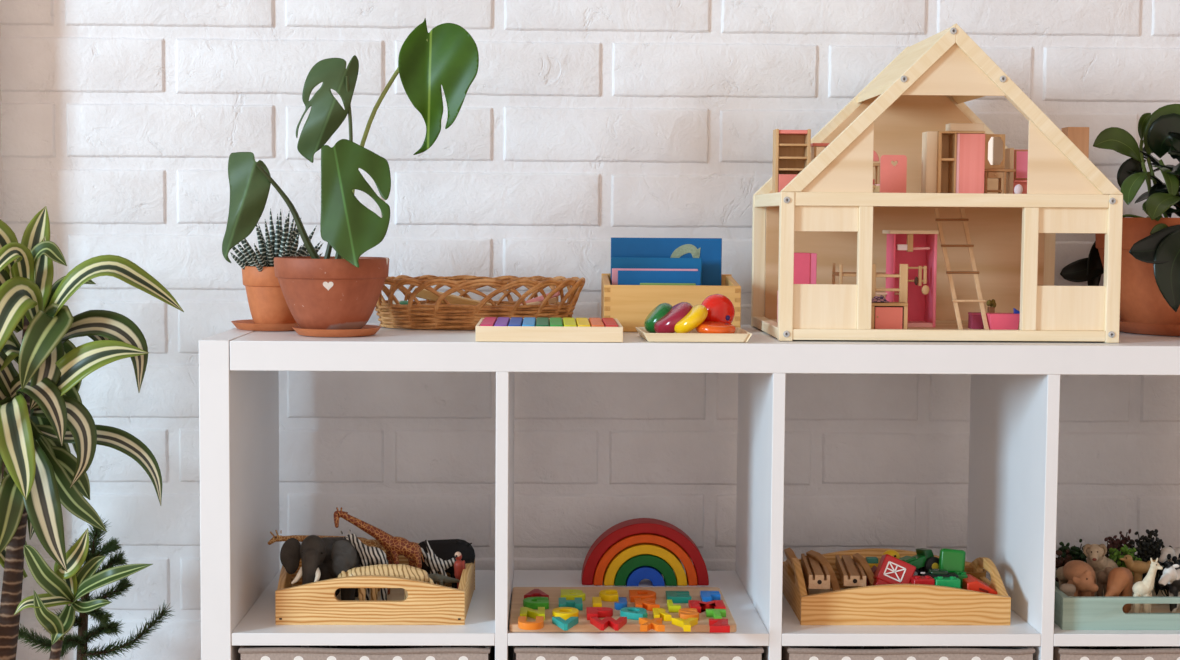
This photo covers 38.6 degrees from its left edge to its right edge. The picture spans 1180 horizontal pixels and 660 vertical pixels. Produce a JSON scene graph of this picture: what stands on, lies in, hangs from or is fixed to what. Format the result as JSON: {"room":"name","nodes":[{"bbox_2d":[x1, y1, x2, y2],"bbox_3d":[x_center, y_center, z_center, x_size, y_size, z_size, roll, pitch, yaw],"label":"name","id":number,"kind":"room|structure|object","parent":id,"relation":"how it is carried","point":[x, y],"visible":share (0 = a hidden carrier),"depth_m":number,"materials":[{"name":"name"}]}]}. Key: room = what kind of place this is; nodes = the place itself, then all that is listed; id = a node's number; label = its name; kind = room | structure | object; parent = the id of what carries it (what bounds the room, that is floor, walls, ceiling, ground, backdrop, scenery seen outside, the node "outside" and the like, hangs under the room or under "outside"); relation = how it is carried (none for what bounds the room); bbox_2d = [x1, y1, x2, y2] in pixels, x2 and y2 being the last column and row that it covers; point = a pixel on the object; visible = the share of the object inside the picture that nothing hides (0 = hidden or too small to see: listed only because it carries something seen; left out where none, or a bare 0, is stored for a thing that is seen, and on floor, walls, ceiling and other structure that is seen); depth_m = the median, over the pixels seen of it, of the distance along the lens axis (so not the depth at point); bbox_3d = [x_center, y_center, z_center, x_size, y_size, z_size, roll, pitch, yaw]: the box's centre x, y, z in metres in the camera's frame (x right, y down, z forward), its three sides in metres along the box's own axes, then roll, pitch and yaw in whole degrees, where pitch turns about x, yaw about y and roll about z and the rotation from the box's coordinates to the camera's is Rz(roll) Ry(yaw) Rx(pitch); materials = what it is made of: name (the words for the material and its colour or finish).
{"room":"children's room","nodes":[
{"label":"children's room","id":0,"kind":"room"},
{"bbox_2d":[0,0,1179,659],"bbox_3d":[0.049,-0.395,2.584,4.301,2.300,0.081,0,4,-1],"label":"wall","id":1,"kind":"structure","parent":0,"point":[580,125],"depth_m":2.56,"materials":[{"name":"white brick"}]},
{"bbox_2d":[0,28,3,601],"bbox_3d":[-0.971,-0.396,2.482,0.176,2.300,0.093,0,4,-1],"label":"trim","id":2,"kind":"structure","parent":1,"relation":"attached to","point":[1,158],"depth_m":2.53,"materials":[{"name":"paint"}]},
{"bbox_3d":[0.079,0.877,1.142,4.300,0.050,3.125,0,4,-1],"label":"floor","id":3,"kind":"structure","parent":0,"visible":0},
{"bbox_2d":[0,206,183,659],"bbox_3d":[-0.794,0.303,2.259,0.438,0.938,0.236,2,4,25],"label":"dracaena","id":4,"kind":"object","parent":3,"relation":"on","point":[42,410],"visible":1,"depth_m":2.23,"materials":[{"name":"plant"}]},
{"bbox_2d":[18,517,175,659],"bbox_3d":[-0.730,0.516,2.450,0.223,0.489,0.170,4,5,40],"label":"conifer","id":5,"kind":"object","parent":3,"relation":"on","point":[81,641],"visible":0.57,"depth_m":2.44,"materials":[{"name":"plant"}]},
{"bbox_2d":[199,323,1179,659],"bbox_3d":[0.233,0.388,2.350,1.464,0.770,0.390,0,4,-1],"label":"cube shelf","id":6,"kind":"object","parent":3,"relation":"on","point":[1015,389],"visible":0.81,"depth_m":2.16,"materials":[{"name":"paint"}]},
{"bbox_2d":[231,319,297,330],"bbox_3d":[-0.439,-0.007,2.337,0.117,0.010,0.117,0,4,-1],"label":"saucer","id":7,"kind":"object","parent":6,"relation":"on","point":[249,324],"visible":0.66,"depth_m":2.29,"materials":[{"name":"ceramic"}]},
{"bbox_2d":[230,208,322,323],"bbox_3d":[-0.434,-0.087,2.333,0.133,0.163,0.143,0,4,-1],"label":"potted succulent","id":8,"kind":"object","parent":7,"relation":"on","point":[267,303],"visible":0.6,"depth_m":2.30,"materials":[{"name":"orange ceramic"}]},
{"bbox_2d":[242,266,296,323],"bbox_3d":[-0.434,-0.047,2.335,0.095,0.083,0.095,0,4,-1],"label":"pot","id":9,"kind":"object","parent":8,"relation":"on","point":[267,303],"depth_m":2.30,"materials":[{"name":"ceramic"}]},
{"bbox_2d":[292,325,380,336],"bbox_3d":[-0.336,0.001,2.231,0.118,0.010,0.118,0,4,-1],"label":"saucer","id":10,"kind":"object","parent":6,"relation":"on","point":[367,330],"visible":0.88,"depth_m":2.19,"materials":[{"name":"ceramic"}]},
{"bbox_2d":[222,18,478,329],"bbox_3d":[-0.317,-0.206,2.212,0.336,0.417,0.165,0,4,-1],"label":"monstera","id":11,"kind":"object","parent":10,"relation":"on","point":[341,291],"visible":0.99,"depth_m":2.21,"materials":[{"name":"plant"}]},
{"bbox_2d":[274,256,388,329],"bbox_3d":[-0.342,-0.047,2.230,0.151,0.098,0.151,0,4,-1],"label":"pot","id":12,"kind":"object","parent":11,"relation":"on","point":[319,292],"depth_m":2.18,"materials":[{"name":"ceramic"}]},
{"bbox_2d":[238,646,494,659],"bbox_3d":[-0.293,0.563,2.336,0.322,0.340,0.361,0,4,-1],"label":"fabric bin","id":13,"kind":"object","parent":6,"relation":"on","point":[247,652],"visible":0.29,"depth_m":2.15,"materials":[{"name":"fabric"}]},
{"bbox_2d":[275,539,474,624],"bbox_3d":[-0.296,0.341,2.292,0.270,0.072,0.218,0,4,-1],"label":"wooden tray","id":14,"kind":"object","parent":6,"relation":"on","point":[314,603],"visible":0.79,"depth_m":2.19,"materials":[{"name":"brown wood"}]},
{"bbox_2d":[280,535,360,599],"bbox_3d":[-0.359,0.320,2.266,0.105,0.101,0.129,1,4,2],"label":"elephant","id":15,"kind":"object","parent":14,"relation":"on","point":[324,558],"visible":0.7,"depth_m":2.23},
{"bbox_2d":[268,530,381,591],"bbox_3d":[-0.368,0.322,2.341,0.158,0.088,0.024,0,4,-1],"label":"giraffe","id":16,"kind":"object","parent":14,"relation":"on","point":[371,543],"visible":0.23,"depth_m":2.33,"materials":[{"name":"paint"}]},
{"bbox_2d":[340,530,388,599],"bbox_3d":[-0.306,0.321,2.279,0.066,0.098,0.033,0,4,-1],"label":"zebra","id":17,"kind":"object","parent":14,"relation":"on","point":[368,556],"visible":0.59,"depth_m":2.27,"materials":[{"name":"paint"}]},
{"bbox_2d":[334,507,423,594],"bbox_3d":[-0.291,0.306,2.324,0.125,0.124,0.027,0,4,1],"label":"giraffe","id":18,"kind":"object","parent":14,"relation":"on","point":[394,547],"visible":0.77,"depth_m":2.31,"materials":[{"name":"paint"}]},
{"bbox_2d":[337,564,433,599],"bbox_3d":[-0.271,0.342,2.226,0.132,0.064,0.026,0,4,-1],"label":"tiger","id":19,"kind":"object","parent":14,"relation":"on","point":[396,570],"visible":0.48,"depth_m":2.22},
{"bbox_2d":[421,540,455,583],"bbox_3d":[-0.208,0.329,2.344,0.058,0.076,0.021,0,4,-1],"label":"zebra","id":20,"kind":"object","parent":14,"relation":"on","point":[436,564],"visible":0.79,"depth_m":2.34},
{"bbox_2d":[428,573,459,585],"bbox_3d":[-0.207,0.349,2.260,0.064,0.046,0.018,0,4,-5],"label":"toy crocodile","id":21,"kind":"object","parent":14,"relation":"on","point":[437,578],"visible":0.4,"depth_m":2.26,"materials":[{"name":"paint"}]},
{"bbox_2d":[418,539,474,588],"bbox_3d":[-0.206,0.328,2.365,0.088,0.074,0.048,0,4,-4],"label":"bull","id":22,"kind":"object","parent":14,"relation":"on","point":[445,549],"visible":0.46,"depth_m":2.35,"materials":[{"name":"paint"}]},
{"bbox_2d":[454,552,465,588],"bbox_3d":[-0.178,0.336,2.301,0.017,0.068,0.014,-1,4,-17],"label":"parrot","id":23,"kind":"object","parent":14,"relation":"on","point":[459,565],"visible":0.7,"depth_m":2.29,"materials":[{"name":"paint"}]},
{"bbox_2d":[375,275,584,329],"bbox_3d":[-0.164,-0.040,2.402,0.318,0.072,0.164,0,4,-1],"label":"wicker basket","id":24,"kind":"object","parent":6,"relation":"on","point":[417,314],"visible":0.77,"depth_m":2.34,"materials":[{"name":"brown wicker"}]},
{"bbox_2d":[415,288,491,304],"bbox_3d":[-0.191,-0.042,2.399,0.120,0.036,0.022,1,4,11],"label":"wooden stick","id":25,"kind":"object","parent":24,"relation":"on","point":[425,294],"visible":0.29,"depth_m":2.39,"materials":[{"name":"brown wood"}]},
{"bbox_2d":[475,318,622,341],"bbox_3d":[-0.054,-0.001,2.216,0.186,0.020,0.182,0,4,-1],"label":"tray","id":26,"kind":"object","parent":6,"relation":"on","point":[549,333],"visible":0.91,"depth_m":2.12,"materials":[{"name":"brown wood"}]},
{"bbox_2d":[480,317,496,325],"bbox_3d":[-0.133,-0.004,2.214,0.016,0.017,0.168,0,4,-1],"label":"block","id":27,"kind":"object","parent":26,"relation":"on","point":[488,321],"visible":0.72,"depth_m":2.20,"materials":[{"name":"paint"}]},
{"bbox_2d":[509,587,736,631],"bbox_3d":[0.040,0.375,2.265,0.292,0.010,0.223,0,4,-1],"label":"board","id":28,"kind":"object","parent":6,"relation":"on","point":[584,625],"visible":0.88,"depth_m":2.24,"materials":[{"name":"brown wood"}]},
{"bbox_2d":[518,589,729,632],"bbox_3d":[0.043,0.369,2.218,0.273,0.009,0.214,0,4,-1],"label":"puzzle pieces","id":29,"kind":"object","parent":28,"relation":"on","point":[617,624],"depth_m":2.20,"materials":[{"name":"paint"}]},
{"bbox_2d":[514,646,763,659],"bbox_3d":[0.057,0.565,2.345,0.322,0.340,0.361,0,4,-1],"label":"fabric bin","id":30,"kind":"object","parent":6,"relation":"on","point":[522,652],"visible":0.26,"depth_m":2.16,"materials":[{"name":"fabric"}]},
{"bbox_2d":[581,518,708,584],"bbox_3d":[0.080,0.323,2.454,0.184,0.091,0.045,0,4,-1],"label":"arch","id":31,"kind":"object","parent":6,"relation":"on","point":[621,530],"visible":1,"depth_m":2.43,"materials":[{"name":"paint"}]},
{"bbox_2d":[593,533,696,585],"bbox_3d":[0.080,0.331,2.453,0.151,0.074,0.045,0,4,-1],"label":"arch","id":32,"kind":"object","parent":6,"relation":"on","point":[691,576],"visible":0.81,"depth_m":2.43,"materials":[{"name":"paint"}]},
{"bbox_2d":[603,543,686,585],"bbox_3d":[0.080,0.339,2.453,0.120,0.059,0.045,0,4,-1],"label":"arch","id":33,"kind":"object","parent":6,"relation":"on","point":[631,551],"visible":0.84,"depth_m":2.43,"materials":[{"name":"paint"}]},
{"bbox_2d":[614,554,676,585],"bbox_3d":[0.080,0.346,2.452,0.090,0.045,0.045,0,4,-1],"label":"arch","id":34,"kind":"object","parent":6,"relation":"on","point":[628,566],"visible":0.82,"depth_m":2.43,"materials":[{"name":"paint"}]},
{"bbox_2d":[626,566,664,585],"bbox_3d":[0.080,0.355,2.452,0.055,0.027,0.045,0,4,-1],"label":"arch","id":35,"kind":"object","parent":6,"relation":"on","point":[655,576],"visible":0.73,"depth_m":2.43,"materials":[{"name":"paint"}]},
{"bbox_2d":[601,273,740,331],"bbox_3d":[0.113,-0.040,2.394,0.189,0.077,0.130,0,4,-1],"label":"wooden box","id":36,"kind":"object","parent":6,"relation":"on","point":[631,305],"visible":0.55,"depth_m":2.33,"materials":[{"name":"brown wood"}]},
{"bbox_2d":[612,268,697,284],"bbox_3d":[0.092,-0.048,2.393,0.122,0.079,0.004,0,4,-1],"label":"letter board","id":37,"kind":"object","parent":36,"relation":"on","point":[614,270],"visible":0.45,"depth_m":2.39,"materials":[{"name":"paint"}]},
{"bbox_2d":[611,257,701,284],"bbox_3d":[0.095,-0.057,2.421,0.131,0.094,0.004,0,4,-1],"label":"letter board","id":38,"kind":"object","parent":36,"relation":"on","point":[616,262],"visible":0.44,"depth_m":2.42,"materials":[{"name":"paint"}]},
{"bbox_2d":[618,270,700,284],"bbox_3d":[0.098,-0.045,2.381,0.117,0.077,0.004,0,4,-1],"label":"letter board","id":39,"kind":"object","parent":36,"relation":"on","point":[625,277],"visible":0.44,"depth_m":2.38,"materials":[{"name":"paint"}]},
{"bbox_2d":[611,237,721,285],"bbox_3d":[0.110,-0.072,2.442,0.161,0.123,0.005,0,4,-1],"label":"letter board","id":40,"kind":"object","parent":36,"relation":"on","point":[709,250],"visible":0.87,"depth_m":2.44,"materials":[{"name":"paint"}]},
{"bbox_2d":[635,327,751,341],"bbox_3d":[0.133,0.006,2.198,0.143,0.012,0.123,0,4,-1],"label":"tray","id":41,"kind":"object","parent":6,"relation":"on","point":[740,335],"visible":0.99,"depth_m":2.14,"materials":[{"name":"brown wood"}]},
{"bbox_2d":[644,303,671,332],"bbox_3d":[0.091,-0.015,2.213,0.040,0.041,0.046,0,4,-1],"label":"wooden disc","id":42,"kind":"object","parent":41,"relation":"on","point":[661,310],"visible":0.6,"depth_m":2.20,"materials":[{"name":"paint"}]},
{"bbox_2d":[654,302,692,332],"bbox_3d":[0.109,-0.014,2.191,0.052,0.044,0.058,0,4,-1],"label":"wooden disc","id":43,"kind":"object","parent":41,"relation":"on","point":[666,324],"visible":0.77,"depth_m":2.17,"materials":[{"name":"paint"}]},
{"bbox_2d":[674,305,707,332],"bbox_3d":[0.130,-0.013,2.171,0.044,0.038,0.050,0,4,-1],"label":"wooden disc","id":44,"kind":"object","parent":41,"relation":"on","point":[697,314],"visible":0.87,"depth_m":2.15,"materials":[{"name":"paint"}]},
{"bbox_2d":[695,321,735,332],"bbox_3d":[0.162,-0.002,2.167,0.052,0.016,0.052,0,4,-1],"label":"wooden disc","id":45,"kind":"object","parent":41,"relation":"on","point":[706,326],"visible":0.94,"depth_m":2.15,"materials":[{"name":"paint"}]},
{"bbox_2d":[701,294,734,323],"bbox_3d":[0.167,-0.023,2.214,0.049,0.049,0.035,-2,4,-31],"label":"wooden disc","id":46,"kind":"object","parent":41,"relation":"on","point":[720,308],"visible":0.74,"depth_m":2.20,"materials":[{"name":"paint"}]},
{"bbox_2d":[782,548,1010,624],"bbox_3d":[0.412,0.347,2.308,0.276,0.068,0.208,0,4,-1],"label":"wooden tray","id":47,"kind":"object","parent":6,"relation":"on","point":[886,604],"visible":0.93,"depth_m":2.21,"materials":[{"name":"brown wood"}]},
{"bbox_2d":[784,548,808,594],"bbox_3d":[0.284,0.340,2.302,0.020,0.066,0.124,0,4,-4],"label":"track","id":48,"kind":"object","parent":47,"relation":"on","point":[789,553],"visible":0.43,"depth_m":2.32,"materials":[{"name":"brown wood"}]},
{"bbox_2d":[801,553,829,588],"bbox_3d":[0.309,0.330,2.307,0.028,0.020,0.142,1,4,3],"label":"track","id":49,"kind":"object","parent":47,"relation":"on","point":[817,577],"visible":0.76,"depth_m":2.25,"materials":[{"name":"brown wood"}]},
{"bbox_2d":[806,550,840,590],"bbox_3d":[0.326,0.343,2.308,0.020,0.063,0.126,0,4,-12],"label":"track","id":50,"kind":"object","parent":47,"relation":"on","point":[820,558],"visible":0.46,"depth_m":2.30,"materials":[{"name":"brown wood"}]},
{"bbox_2d":[835,555,865,585],"bbox_3d":[0.357,0.330,2.309,0.030,0.014,0.142,1,4,4],"label":"track","id":51,"kind":"object","parent":47,"relation":"on","point":[851,573],"visible":0.9,"depth_m":2.27,"materials":[{"name":"brown wood"}]},
{"bbox_2d":[853,553,873,585],"bbox_3d":[0.382,0.344,2.297,0.018,0.062,0.099,0,4,-11],"label":"track","id":52,"kind":"object","parent":47,"relation":"on","point":[857,557],"visible":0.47,"depth_m":2.30,"materials":[{"name":"brown wood"}]},
{"bbox_2d":[873,554,915,584],"bbox_3d":[0.408,0.333,2.264,0.057,0.065,0.042,0,4,-1],"label":"barn","id":53,"kind":"object","parent":47,"relation":"on","point":[890,569],"visible":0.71,"depth_m":2.25,"materials":[{"name":"paint"}]},
{"bbox_2d":[899,548,938,575],"bbox_3d":[0.451,0.337,2.312,0.056,0.074,0.038,-1,4,-21],"label":"tractor","id":54,"kind":"object","parent":47,"relation":"on","point":[925,560],"visible":0.55,"depth_m":2.30,"materials":[{"name":"paint"}]},
{"bbox_2d":[909,554,925,568],"bbox_3d":[0.443,0.320,2.308,0.036,0.023,0.023,-1,4,-22],"label":"hood","id":55,"kind":"object","parent":54,"relation":"attached to","point":[919,560],"depth_m":2.30,"materials":[{"name":"paint"}]},
{"bbox_2d":[911,575,934,584],"bbox_3d":[0.443,0.353,2.244,0.028,0.051,0.022,0,4,-1],"label":"block","id":56,"kind":"object","parent":47,"relation":"on","point":[927,580],"visible":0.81,"depth_m":2.23,"materials":[{"name":"paint"}]},
{"bbox_2d":[921,569,958,577],"bbox_3d":[0.467,0.350,2.258,0.053,0.056,0.022,0,4,-1],"label":"toy car","id":57,"kind":"object","parent":47,"relation":"on","point":[933,573],"visible":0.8,"depth_m":2.25,"materials":[{"name":"paint"}]},
{"bbox_2d":[933,576,960,587],"bbox_3d":[0.475,0.353,2.242,0.033,0.050,0.020,0,4,-1],"label":"block","id":58,"kind":"object","parent":47,"relation":"on","point":[952,581],"visible":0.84,"depth_m":2.23,"materials":[{"name":"paint"}]},
{"bbox_2d":[938,548,965,571],"bbox_3d":[0.494,0.337,2.299,0.036,0.077,0.019,0,4,-1],"label":"block","id":59,"kind":"object","parent":47,"relation":"on","point":[952,560],"visible":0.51,"depth_m":2.29,"materials":[{"name":"paint"}]},
{"bbox_2d":[964,567,986,578],"bbox_3d":[0.533,0.353,2.350,0.040,0.037,0.040,0,4,-1],"label":"bowl","id":60,"kind":"object","parent":47,"relation":"on","point":[969,570],"visible":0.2,"depth_m":2.33,"materials":[{"name":"brown wood"}]},
{"bbox_2d":[962,574,996,594],"bbox_3d":[0.522,0.355,2.261,0.043,0.045,0.048,0,4,-1],"label":"block","id":61,"kind":"object","parent":47,"relation":"on","point":[972,583],"visible":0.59,"depth_m":2.24,"materials":[{"name":"paint"}]},
{"bbox_2d":[781,646,1034,659],"bbox_3d":[0.408,0.567,2.354,0.322,0.340,0.361,0,4,-1],"label":"fabric bin","id":62,"kind":"object","parent":6,"relation":"on","point":[788,652],"visible":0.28,"depth_m":2.17,"materials":[{"name":"fabric"}]},
{"bbox_2d":[751,23,1122,342],"bbox_3d":[0.463,-0.198,2.313,0.443,0.408,0.302,0,4,-1],"label":"dollhouse","id":63,"kind":"object","parent":6,"relation":"on","point":[831,210],"visible":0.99,"depth_m":2.18,"materials":[{"name":"brown wood"}]},
{"bbox_2d":[772,129,810,192],"bbox_3d":[0.272,-0.227,2.269,0.047,0.086,0.034,0,4,-1],"label":"shelf","id":64,"kind":"object","parent":63,"relation":"on","point":[791,148],"visible":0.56,"depth_m":2.27,"materials":[{"name":"brown wood"}]},
{"bbox_2d":[794,252,816,283],"bbox_3d":[0.290,-0.057,2.315,0.037,0.099,0.035,0,4,-1],"label":"fridge","id":65,"kind":"object","parent":63,"relation":"on","point":[805,264],"visible":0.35,"depth_m":2.30,"materials":[{"name":"paint"}]},
{"bbox_2d":[811,143,829,160],"bbox_3d":[0.315,-0.220,2.302,0.026,0.069,0.030,0,4,-1],"label":"bench","id":66,"kind":"object","parent":63,"relation":"on","point":[813,145],"visible":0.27,"depth_m":2.29,"materials":[{"name":"paint"}]},
{"bbox_2d":[832,263,907,302],"bbox_3d":[0.390,-0.050,2.347,0.094,0.084,0.064,0,4,-1],"label":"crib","id":67,"kind":"object","parent":63,"relation":"on","point":[840,273],"visible":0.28,"depth_m":2.32,"materials":[{"name":"brown wood"}]},
{"bbox_2d":[873,150,879,192],"bbox_3d":[0.380,-0.216,2.291,0.030,0.063,0.024,0,4,-1],"label":"chair","id":68,"kind":"object","parent":63,"relation":"on","point":[875,155],"visible":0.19,"depth_m":2.30,"materials":[{"name":"brown wood"}]},
{"bbox_2d":[871,302,907,328],"bbox_3d":[0.392,-0.018,2.221,0.050,0.036,0.031,0,4,-1],"label":"nightstand","id":69,"kind":"object","parent":63,"relation":"on","point":[884,315],"visible":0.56,"depth_m":2.21,"materials":[{"name":"brown wood"}]},
{"bbox_2d":[873,155,906,192],"bbox_3d":[0.405,-0.210,2.290,0.035,0.052,0.081,0,4,-1],"label":"bed","id":70,"kind":"object","parent":63,"relation":"on","point":[893,179],"visible":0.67,"depth_m":2.25,"materials":[{"name":"paint"}]},
{"bbox_2d":[872,264,907,302],"bbox_3d":[0.399,-0.046,2.260,0.050,0.086,0.030,0,4,-1],"label":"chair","id":71,"kind":"object","parent":63,"relation":"on","point":[903,272],"visible":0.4,"depth_m":2.25,"materials":[{"name":"brown wood"}]},
{"bbox_2d":[882,230,938,326],"bbox_3d":[0.437,-0.071,2.303,0.066,0.132,0.053,0,4,-1],"label":"shower","id":72,"kind":"object","parent":63,"relation":"on","point":[917,249],"visible":0.92,"depth_m":2.31,"materials":[{"name":"paint"}]},
{"bbox_2d":[921,131,984,192],"bbox_3d":[0.487,-0.224,2.257,0.076,0.084,0.038,0,4,-1],"label":"wardrobe","id":73,"kind":"object","parent":63,"relation":"on","point":[952,161],"visible":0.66,"depth_m":2.24,"materials":[{"name":"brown wood"}]},
{"bbox_2d":[946,123,983,130],"bbox_3d":[0.502,-0.271,2.255,0.046,0.010,0.027,0,4,-1],"label":"plank","id":74,"kind":"object","parent":73,"relation":"on","point":[951,126],"visible":0.8,"depth_m":2.24,"materials":[{"name":"brown wood"}]},
{"bbox_2d":[934,208,988,329],"bbox_3d":[0.499,-0.083,2.263,0.044,0.163,0.096,0,4,-12],"label":"ladder","id":75,"kind":"object","parent":63,"relation":"on","point":[938,220],"visible":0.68,"depth_m":2.26,"materials":[{"name":"brown wood"}]},
{"bbox_2d":[968,312,983,328],"bbox_3d":[0.520,-0.013,2.265,0.017,0.022,0.020,0,4,-1],"label":"chest","id":76,"kind":"object","parent":63,"relation":"on","point":[975,321],"visible":0.94,"depth_m":2.26,"materials":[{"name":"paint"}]},
{"bbox_2d":[984,134,1015,193],"bbox_3d":[0.548,-0.222,2.267,0.042,0.082,0.032,0,4,-1],"label":"dresser","id":77,"kind":"object","parent":63,"relation":"on","point":[994,143],"visible":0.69,"depth_m":2.26,"materials":[{"name":"brown wood"}]},
{"bbox_2d":[988,137,1002,164],"bbox_3d":[0.544,-0.240,2.259,0.020,0.037,0.001,0,4,-1],"label":"mirror glass","id":78,"kind":"object","parent":77,"relation":"on","point":[995,144],"depth_m":2.26,"materials":[{"name":"mirror"}]},
{"bbox_2d":[986,313,1019,329],"bbox_3d":[0.548,-0.011,2.236,0.041,0.022,0.030,0,4,-1],"label":"tub","id":79,"kind":"object","parent":63,"relation":"on","point":[996,321],"visible":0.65,"depth_m":2.22,"materials":[{"name":"paint"}]},
{"bbox_2d":[1005,148,1027,193],"bbox_3d":[0.583,-0.215,2.288,0.033,0.064,0.033,0,4,-1],"label":"base cabinet","id":80,"kind":"object","parent":63,"relation":"on","point":[1014,159],"visible":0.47,"depth_m":2.27,"materials":[{"name":"brown wood"}]},
{"bbox_2d":[1061,127,1088,158],"bbox_3d":[0.674,-0.233,2.340,0.030,0.096,0.030,0,4,-1],"label":"bookcase","id":81,"kind":"object","parent":63,"relation":"on","point":[1079,136],"visible":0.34,"depth_m":2.32,"materials":[{"name":"brown wood"}]},
{"bbox_2d":[1053,646,1179,659],"bbox_3d":[0.759,0.569,2.363,0.322,0.340,0.361,0,4,-1],"label":"fabric bin","id":82,"kind":"object","parent":6,"relation":"on","point":[1059,652],"visible":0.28,"depth_m":2.17,"materials":[{"name":"fabric"}]},
{"bbox_2d":[1054,566,1179,629],"bbox_3d":[0.763,0.361,2.302,0.304,0.045,0.228,0,4,-1],"label":"wooden tray","id":83,"kind":"object","parent":6,"relation":"on","point":[1103,612],"visible":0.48,"depth_m":2.19,"materials":[{"name":"green wood"}]},
{"bbox_2d":[1056,566,1067,588],"bbox_3d":[0.643,0.345,2.281,0.021,0.064,0.039,0,4,-13],"label":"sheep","id":84,"kind":"object","parent":83,"relation":"on","point":[1059,573],"visible":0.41,"depth_m":2.28},
{"bbox_2d":[1055,549,1072,582],"bbox_3d":[0.657,0.339,2.334,0.030,0.070,0.031,0,4,-1],"label":"artificial plant","id":85,"kind":"object","parent":83,"relation":"on","point":[1060,561],"visible":0.35,"depth_m":2.33,"materials":[{"name":"paint"}]},
{"bbox_2d":[1060,584,1075,595],"bbox_3d":[0.632,0.358,2.228,0.022,0.045,0.014,0,4,-1],"label":"sheep","id":86,"kind":"object","parent":83,"relation":"on","point":[1068,589],"visible":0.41,"depth_m":2.22},
{"bbox_2d":[1058,539,1085,561],"bbox_3d":[0.678,0.333,2.363,0.045,0.079,0.034,0,4,-1],"label":"artificial plant","id":87,"kind":"object","parent":83,"relation":"on","point":[1075,552],"visible":0.4,"depth_m":2.36,"materials":[{"name":"paint"}]},
{"bbox_2d":[1063,560,1097,595],"bbox_3d":[0.656,0.344,2.253,0.044,0.069,0.062,1,4,13],"label":"pig","id":88,"kind":"object","parent":83,"relation":"on","point":[1078,573],"visible":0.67,"depth_m":2.24},
{"bbox_2d":[1083,544,1117,595],"bbox_3d":[0.702,0.333,2.313,0.043,0.085,0.077,2,4,25],"label":"bear","id":89,"kind":"object","parent":83,"relation":"on","point":[1095,553],"visible":0.42,"depth_m":2.29,"materials":[{"name":"paint"}]},
{"bbox_2d":[1096,567,1112,595],"bbox_3d":[0.697,0.348,2.282,0.020,0.058,0.035,0,4,-1],"label":"lamb","id":90,"kind":"object","parent":83,"relation":"on","point":[1102,576],"visible":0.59,"depth_m":2.28,"materials":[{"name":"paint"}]},
{"bbox_2d":[1104,529,1132,557],"bbox_3d":[0.746,0.327,2.380,0.046,0.090,0.032,0,4,-4],"label":"artificial plant","id":91,"kind":"object","parent":83,"relation":"on","point":[1117,543],"visible":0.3,"depth_m":2.38,"materials":[{"name":"paint"}]},
{"bbox_2d":[1105,567,1132,612],"bbox_3d":[0.704,0.348,2.241,0.029,0.064,0.070,2,4,28],"label":"pig","id":92,"kind":"object","parent":83,"relation":"on","point":[1120,579],"visible":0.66,"depth_m":2.23},
{"bbox_2d":[1108,545,1141,575],"bbox_3d":[0.741,0.336,2.339,0.042,0.078,0.034,1,4,3],"label":"artificial plant","id":93,"kind":"object","parent":83,"relation":"on","point":[1115,555],"visible":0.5,"depth_m":2.33,"materials":[{"name":"paint"}]},
{"bbox_2d":[1120,555,1155,593],"bbox_3d":[0.747,0.342,2.300,0.053,0.072,0.024,0,4,-1],"label":"duck","id":94,"kind":"object","parent":83,"relation":"on","point":[1138,568],"visible":0.66,"depth_m":2.29},
{"bbox_2d":[1129,529,1163,580],"bbox_3d":[0.783,0.326,2.363,0.044,0.095,0.031,0,4,-1],"label":"artificial plant","id":95,"kind":"object","parent":83,"relation":"on","point":[1146,548],"visible":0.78,"depth_m":2.36,"materials":[{"name":"paint"}]},
{"bbox_2d":[1132,558,1162,612],"bbox_3d":[0.735,0.341,2.224,0.037,0.082,0.023,1,4,3],"label":"toy alpaca","id":96,"kind":"object","parent":83,"relation":"on","point":[1140,588],"visible":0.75,"depth_m":2.22,"materials":[{"name":"paint"}]},
{"bbox_2d":[1153,542,1171,594],"bbox_3d":[0.799,0.336,2.364,0.034,0.076,0.029,4,5,42],"label":"artificial plant","id":97,"kind":"object","parent":83,"relation":"on","point":[1156,589],"visible":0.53,"depth_m":2.36,"materials":[{"name":"paint"}]},
{"bbox_2d":[1155,553,1179,596],"bbox_3d":[0.798,0.341,2.312,0.041,0.073,0.031,1,4,2],"label":"artificial plant","id":98,"kind":"object","parent":83,"relation":"on","point":[1175,560],"visible":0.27,"depth_m":2.31,"materials":[{"name":"paint"}]},
{"bbox_2d":[1158,562,1179,612],"bbox_3d":[0.789,0.344,2.263,0.077,0.070,0.039,-1,4,-17],"label":"cow","id":99,"kind":"object","parent":83,"relation":"on","point":[1170,577],"visible":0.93,"depth_m":2.25},
{"bbox_2d":[1159,547,1179,564],"bbox_3d":[0.821,0.337,2.355,0.070,0.072,0.036,0,4,-11],"label":"horse","id":100,"kind":"object","parent":83,"relation":"on","point":[1165,551],"visible":0.46,"depth_m":2.34},
{"bbox_2d":[1119,317,1179,335],"bbox_3d":[0.860,-0.005,2.407,0.240,0.017,0.240,0,4,-1],"label":"saucer","id":101,"kind":"object","parent":6,"relation":"on","point":[1129,327],"visible":0.65,"depth_m":2.33,"materials":[{"name":"ceramic"}]},
{"bbox_2d":[1060,104,1179,324],"bbox_3d":[0.848,-0.160,2.384,0.308,0.318,0.304,0,4,-1],"label":"rubber plant","id":102,"kind":"object","parent":101,"relation":"on","point":[1150,256],"visible":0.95,"depth_m":2.35,"materials":[{"name":"green plant"}]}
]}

